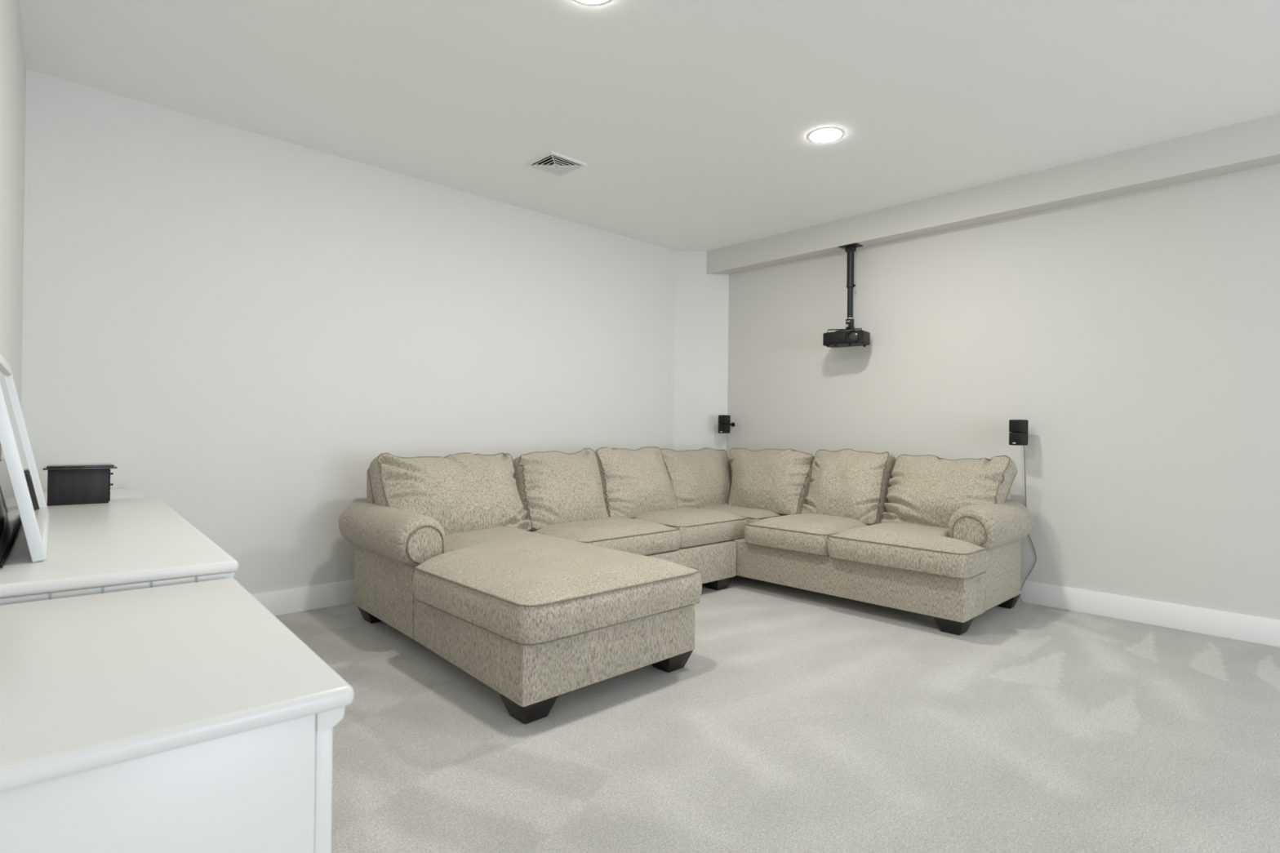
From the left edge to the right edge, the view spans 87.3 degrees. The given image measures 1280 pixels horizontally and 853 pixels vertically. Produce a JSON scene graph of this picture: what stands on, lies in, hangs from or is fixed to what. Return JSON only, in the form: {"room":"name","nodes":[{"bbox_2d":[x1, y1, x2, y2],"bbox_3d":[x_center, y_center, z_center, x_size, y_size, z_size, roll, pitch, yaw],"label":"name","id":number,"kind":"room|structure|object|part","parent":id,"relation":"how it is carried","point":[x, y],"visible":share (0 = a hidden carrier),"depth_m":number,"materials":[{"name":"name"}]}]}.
{"room":"leisure room","nodes":[
{"label":"leisure room","id":0,"kind":"room"},
{"bbox_2d":[0,0,26,459],"bbox_3d":[0.339,-0.274,-0.719,0.120,2.775,10.114,1,0,-41],"label":"wall","id":1,"kind":"structure","parent":0,"point":[12,58],"depth_m":2.45,"materials":[{"name":"paint"}]},
{"bbox_2d":[21,69,675,594],"bbox_3d":[-1.456,-0.275,4.627,4.872,2.775,0.120,1,0,-44],"label":"wall","id":2,"kind":"structure","parent":0,"point":[237,322],"depth_m":3.95,"materials":[{"name":"paint"}]},
{"bbox_2d":[251,579,354,616],"bbox_3d":[-1.306,1.043,4.686,4.429,0.143,0.015,1,0,-44],"label":"baseboard","id":3,"kind":"structure","parent":2,"relation":"attached to","point":[278,602],"depth_m":4.02,"materials":[{"name":"white paint"}]},
{"bbox_2d":[18,0,1279,251],"bbox_3d":[1.926,-1.687,0.922,6.022,0.100,10.135,1,0,-44],"label":"ceiling","id":4,"kind":"structure","parent":0,"point":[691,122],"depth_m":3.23,"materials":[{"name":"paint"}]},
{"bbox_2d":[524,151,586,177],"bbox_3d":[-0.529,-1.642,4.215,0.274,0.022,0.274,1,0,-44],"label":"ceiling vent","id":5,"kind":"object","parent":4,"relation":"in","point":[552,162],"visible":1,"depth_m":4.21,"materials":[{"name":"white metal"}]},
{"bbox_2d":[575,0,608,4],"bbox_3d":[-0.187,-1.653,2.535,0.187,0.006,0.187,1,0,-44],"label":"recessed light","id":6,"kind":"object","parent":4,"relation":"in","point":[585,2],"visible":1,"depth_m":2.61,"materials":[{"name":"white ceramic"}]},
{"bbox_2d":[808,127,843,142],"bbox_3d":[1.042,-1.634,3.766,0.187,0.006,0.187,1,0,-44],"label":"recessed light","id":7,"kind":"object","parent":4,"relation":"in","point":[828,134],"visible":1,"depth_m":3.75,"materials":[{"name":"white ceramic"}]},
{"bbox_2d":[672,250,728,452],"bbox_3d":[0.566,-0.246,6.304,0.514,2.775,0.127,1,0,-2],"label":"wall","id":8,"kind":"structure","parent":0,"point":[701,305],"depth_m":6.24,"materials":[{"name":"paint"}]},
{"bbox_2d":[275,575,1279,852],"bbox_3d":[1.994,1.139,1.008,5.602,0.001,9.995,1,0,-44],"label":"floor","id":9,"kind":"structure","parent":0,"point":[796,720],"depth_m":2.40,"materials":[{"name":"carpet"}]},
{"bbox_2d":[0,496,238,605],"bbox_3d":[-1.696,0.703,2.090,0.462,0.795,1.785,1,0,-41],"label":"dresser","id":10,"kind":"object","parent":9,"relation":"on","point":[118,544],"visible":0.26,"depth_m":1.61,"materials":[{"name":"white paint"}]},
{"bbox_2d":[0,457,21,568],"bbox_3d":[-1.697,0.202,1.784,0.054,0.198,1.000,1,0,-41],"label":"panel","id":11,"kind":"object","parent":10,"relation":"on","point":[10,518],"visible":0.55,"depth_m":1.80,"materials":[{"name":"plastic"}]},
{"bbox_2d":[0,354,48,562],"bbox_3d":[-1.706,0.054,1.842,0.124,0.499,0.955,1,0,-41],"label":"picture frame","id":12,"kind":"object","parent":10,"relation":"on","point":[15,445],"visible":1,"depth_m":1.59,"materials":[{"name":"white paint"}]},
{"bbox_3d":[-1.739,-0.177,1.812,0.030,0.037,0.886,1,0,-41],"label":"rail","id":13,"kind":"part","parent":12,"relation":"part of","materials":[{"name":"white paint"}]},
{"bbox_2d":[0,367,43,530],"bbox_3d":[-1.706,0.054,1.842,0.096,0.437,0.895,1,0,-41],"label":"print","id":14,"kind":"object","parent":12,"relation":"attached to","point":[6,381],"depth_m":1.97},
{"bbox_3d":[-1.673,0.285,1.872,0.030,0.037,0.886,1,0,-41],"label":"rail","id":15,"kind":"part","parent":12,"relation":"part of","materials":[{"name":"white paint"}]},
{"bbox_2d":[42,462,117,506],"bbox_3d":[-2.217,0.226,2.656,0.221,0.151,0.196,1,0,-41],"label":"jewelry box","id":16,"kind":"object","parent":10,"relation":"on","point":[68,484],"visible":1,"depth_m":2.59,"materials":[{"name":"black wood"}]},
{"bbox_3d":[-2.216,0.157,2.656,0.221,0.014,0.196,1,0,-41],"label":"lid","id":17,"kind":"part","parent":16,"relation":"part of","materials":[{"name":"grey wood"}]},
{"bbox_3d":[-1.131,0.346,1.419,0.438,0.015,0.010,1,0,-41],"label":"rail","id":18,"kind":"part","parent":10,"relation":"part of","materials":[{"name":"white paint"}]},
{"bbox_3d":[-1.535,0.352,2.226,0.035,0.028,1.745,1,0,-41],"label":"moulding","id":19,"kind":"part","parent":10,"relation":"part of","materials":[{"name":"white paint"}]},
{"bbox_2d":[0,577,354,852],"bbox_3d":[-0.835,0.726,1.079,0.452,0.760,0.845,1,0,-41],"label":"dresser","id":20,"kind":"object","parent":9,"relation":"on","point":[189,717],"visible":1,"depth_m":0.86,"materials":[{"name":"white paint"}]},
{"bbox_3d":[-0.688,0.713,1.205,0.022,0.612,0.797,1,0,-41],"label":"frame","id":21,"kind":"part","parent":20,"relation":"part of","materials":[{"name":"white paint"}]},
{"bbox_3d":[-0.679,0.393,1.211,0.035,0.028,0.805,1,0,-41],"label":"moulding","id":22,"kind":"part","parent":20,"relation":"part of","materials":[{"name":"white paint"}]},
{"bbox_2d":[338,446,1032,724],"bbox_3d":[0.345,0.640,4.086,3.438,0.983,2.739,1,0,-44],"label":"sectional sofa","id":23,"kind":"object","parent":9,"relation":"on","point":[540,577],"visible":1,"depth_m":3.85,"materials":[{"name":"beige fabric"}]},
{"bbox_3d":[-0.529,0.646,5.048,3.026,0.758,0.140,1,0,-44],"label":"frame","id":24,"kind":"part","parent":23,"relation":"part of","materials":[{"name":"beige fabric"}]},
{"bbox_3d":[-1.334,0.729,3.567,0.292,0.597,0.900,1,0,-44],"label":"arm","id":25,"kind":"part","parent":23,"relation":"part of"},
{"bbox_3d":[-1.035,0.568,3.226,0.182,0.179,0.028,1,0,-44],"label":"arm","id":26,"kind":"part","parent":23,"relation":"part of"},
{"bbox_2d":[368,453,531,534],"bbox_3d":[-1.099,0.400,3.965,0.893,0.491,0.419,1,0,-44],"label":"cushion","id":27,"kind":"object","parent":23,"relation":"on","point":[464,492],"depth_m":3.83,"materials":[{"name":"beige fabric"}]},
{"bbox_2d":[413,526,702,643],"bbox_3d":[-0.666,0.692,3.390,1.002,0.205,1.810,1,0,-44],"label":"seat cushion","id":28,"kind":"object","parent":23,"relation":"on","point":[516,584],"depth_m":2.82,"materials":[{"name":"beige fabric"}]},
{"bbox_2d":[512,448,608,529],"bbox_3d":[-0.540,0.404,4.515,0.721,0.501,0.414,1,0,-44],"label":"cushion","id":29,"kind":"object","parent":23,"relation":"on","point":[554,487],"depth_m":4.36,"materials":[{"name":"beige fabric"}]},
{"bbox_2d":[528,516,680,555],"bbox_3d":[-0.316,0.701,4.378,0.858,0.177,0.863,1,0,-44],"label":"seat cushion","id":30,"kind":"object","parent":23,"relation":"on","point":[633,535],"depth_m":4.16,"materials":[{"name":"beige fabric"}]},
{"bbox_2d":[594,447,677,518],"bbox_3d":[-0.061,0.409,4.971,0.754,0.506,0.420,1,0,-44],"label":"cushion","id":31,"kind":"object","parent":23,"relation":"on","point":[637,483],"depth_m":4.81,"materials":[{"name":"beige fabric"}]},
{"bbox_2d":[633,506,748,547],"bbox_3d":[0.254,0.703,4.935,0.765,0.190,0.843,1,0,-44],"label":"seat cushion","id":32,"kind":"object","parent":23,"relation":"on","point":[698,527],"depth_m":4.66,"materials":[{"name":"beige fabric"}]},
{"bbox_2d":[661,448,731,508],"bbox_3d":[0.472,0.428,5.600,0.923,0.485,0.400,1,0,-44],"label":"cushion","id":33,"kind":"object","parent":23,"relation":"on","point":[701,478],"depth_m":5.44,"materials":[{"name":"beige fabric"}]},
{"bbox_2d":[700,502,783,522],"bbox_3d":[0.763,0.720,5.423,0.663,0.172,0.958,1,0,-44],"label":"seat cushion","id":34,"kind":"object","parent":23,"relation":"on","point":[754,513],"depth_m":5.14,"materials":[{"name":"beige fabric"}]},
{"bbox_2d":[728,448,814,515],"bbox_3d":[1.013,0.427,5.401,0.410,0.496,0.847,1,0,-44],"label":"cushion","id":35,"kind":"object","parent":23,"relation":"on","point":[776,482],"depth_m":5.20,"materials":[{"name":"beige fabric"}]},
{"bbox_2d":[744,513,869,555],"bbox_3d":[1.236,0.718,4.681,0.863,0.181,0.666,1,0,-44],"label":"seat cushion","id":36,"kind":"object","parent":23,"relation":"on","point":[806,534],"depth_m":4.43,"materials":[{"name":"beige fabric"}]},
{"bbox_2d":[801,449,896,524],"bbox_3d":[1.519,0.424,4.880,0.417,0.511,0.635,1,0,-44],"label":"cushion","id":37,"kind":"object","parent":23,"relation":"on","point":[854,485],"depth_m":4.74,"materials":[{"name":"beige fabric"}]},
{"bbox_3d":[1.541,0.670,5.221,0.140,0.758,2.433,1,0,-44],"label":"frame","id":38,"kind":"part","parent":23,"relation":"part of","materials":[{"name":"beige fabric"}]},
{"bbox_2d":[826,522,988,577],"bbox_3d":[1.743,0.718,4.135,0.883,0.189,0.856,1,0,-44],"label":"seat cushion","id":39,"kind":"object","parent":23,"relation":"on","point":[931,548],"depth_m":3.84,"materials":[{"name":"beige fabric"}]},
{"bbox_2d":[881,455,1017,528],"bbox_3d":[1.990,0.432,4.367,0.435,0.502,0.746,1,0,-44],"label":"cushion","id":40,"kind":"object","parent":23,"relation":"on","point":[923,491],"depth_m":4.25,"materials":[{"name":"beige fabric"}]},
{"bbox_3d":[1.903,0.607,3.872,0.028,0.174,0.182,1,0,-44],"label":"arm","id":41,"kind":"part","parent":23,"relation":"part of"},
{"bbox_3d":[2.156,0.768,4.115,0.700,0.604,0.280,1,0,-44],"label":"arm","id":42,"kind":"part","parent":23,"relation":"part of"},
{"bbox_2d":[727,163,1279,619],"bbox_3d":[4.208,-0.217,2.782,0.120,2.775,9.822,1,0,-44],"label":"wall","id":43,"kind":"structure","parent":0,"point":[1135,336],"depth_m":4.20,"materials":[{"name":"beige paint"}]},
{"bbox_2d":[718,414,734,433],"bbox_3d":[0.793,-0.021,6.144,0.081,0.165,0.178,0,0,38],"label":"wall speaker","id":44,"kind":"object","parent":43,"relation":"attached to","point":[724,420],"visible":1,"depth_m":6.08,"materials":[{"name":"black plastic"}]},
{"bbox_2d":[718,415,724,423],"bbox_3d":[0.740,-0.063,6.078,0.064,0.070,0.006,0,0,38],"label":"grille","id":45,"kind":"object","parent":44,"relation":"attached to","point":[721,418],"depth_m":6.08,"materials":[{"name":"black fabric"}]},
{"bbox_2d":[718,424,724,432],"bbox_3d":[0.739,0.020,6.078,0.064,0.070,0.005,0,0,38],"label":"grille","id":46,"kind":"object","parent":44,"relation":"attached to","point":[721,427],"depth_m":6.07,"materials":[{"name":"black fabric"}]},
{"bbox_2d":[706,113,1279,274],"bbox_3d":[4.025,-1.501,2.791,0.159,0.211,9.701,1,0,-44],"label":"beam","id":47,"kind":"structure","parent":43,"relation":"attached to","point":[1252,144],"depth_m":4.27,"materials":[{"name":"beige paint"}]},
{"bbox_2d":[827,243,862,332],"bbox_3d":[1.613,-1.071,5.223,0.190,0.686,0.229,1,0,-44],"label":"mount","id":48,"kind":"object","parent":47,"relation":"hanging from","point":[850,249],"visible":0.96,"depth_m":5.23,"materials":[{"name":"black paint"}]},
{"bbox_3d":[1.591,-0.747,5.205,0.139,0.036,0.229,1,0,-44],"label":"spider arm","id":49,"kind":"part","parent":48,"relation":"part of","materials":[{"name":"black paint"}]},
{"bbox_2d":[822,329,870,347],"bbox_3d":[1.591,-0.670,5.181,0.319,0.112,0.224,0,0,38],"label":"projector","id":50,"kind":"object","parent":48,"relation":"hanging from","point":[852,338],"visible":1,"depth_m":5.10,"materials":[{"name":"black plastic"}]},
{"bbox_3d":[1.496,-0.678,5.134,0.158,0.074,0.014,0,0,38],"label":"panel","id":51,"kind":"part","parent":50,"relation":"part of","materials":[{"name":"black plastic"}]},
{"bbox_2d":[863,331,870,343],"bbox_3d":[1.718,-0.676,5.095,0.013,0.078,0.130,0,0,38],"label":"grille","id":52,"kind":"object","parent":50,"relation":"attached to","point":[866,335],"depth_m":5.09,"materials":[{"name":"black plastic"}]},
{"bbox_2d":[844,245,856,252],"bbox_3d":[1.648,-1.387,5.247,0.056,0.036,0.068,1,0,-44],"label":"mounting plate","id":53,"kind":"object","parent":48,"relation":"attached to","point":[847,248],"depth_m":5.23,"materials":[{"name":"black paint"}]},
{"bbox_3d":[1.649,-1.409,5.249,0.110,0.008,0.150,1,0,-44],"label":"ceiling plate","id":54,"kind":"part","parent":48,"relation":"part of","materials":[{"name":"black paint"}]},
{"bbox_2d":[1008,419,1028,445],"bbox_3d":[2.485,0.039,4.368,0.178,0.165,0.084,1,0,-32],"label":"wall speaker","id":55,"kind":"object","parent":43,"relation":"attached to","point":[1018,428],"visible":1,"depth_m":4.31,"materials":[{"name":"black plastic"}]},
{"bbox_2d":[1009,420,1019,431],"bbox_3d":[2.414,-0.003,4.322,0.005,0.070,0.064,1,0,-31],"label":"grille","id":56,"kind":"object","parent":55,"relation":"attached to","point":[1014,424],"depth_m":4.32,"materials":[{"name":"black fabric"}]},
{"bbox_2d":[1009,433,1019,444],"bbox_3d":[2.414,0.080,4.321,0.005,0.070,0.064,1,0,-32],"label":"grille","id":57,"kind":"object","parent":55,"relation":"attached to","point":[1014,437],"depth_m":4.32,"materials":[{"name":"black fabric"}]},
{"bbox_2d":[1019,445,1036,600],"bbox_3d":[2.523,0.634,4.397,0.126,1.038,0.064,1,0,-6],"label":"cable","id":58,"kind":"object","parent":55,"relation":"attached to","point":[1023,446],"visible":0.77,"depth_m":4.42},
{"bbox_2d":[1017,579,1279,647],"bbox_3d":[4.099,1.098,2.777,0.015,0.143,9.550,1,0,-44],"label":"baseboard","id":59,"kind":"structure","parent":43,"relation":"attached to","point":[1246,628],"depth_m":3.90,"materials":[{"name":"white paint"}]}
]}

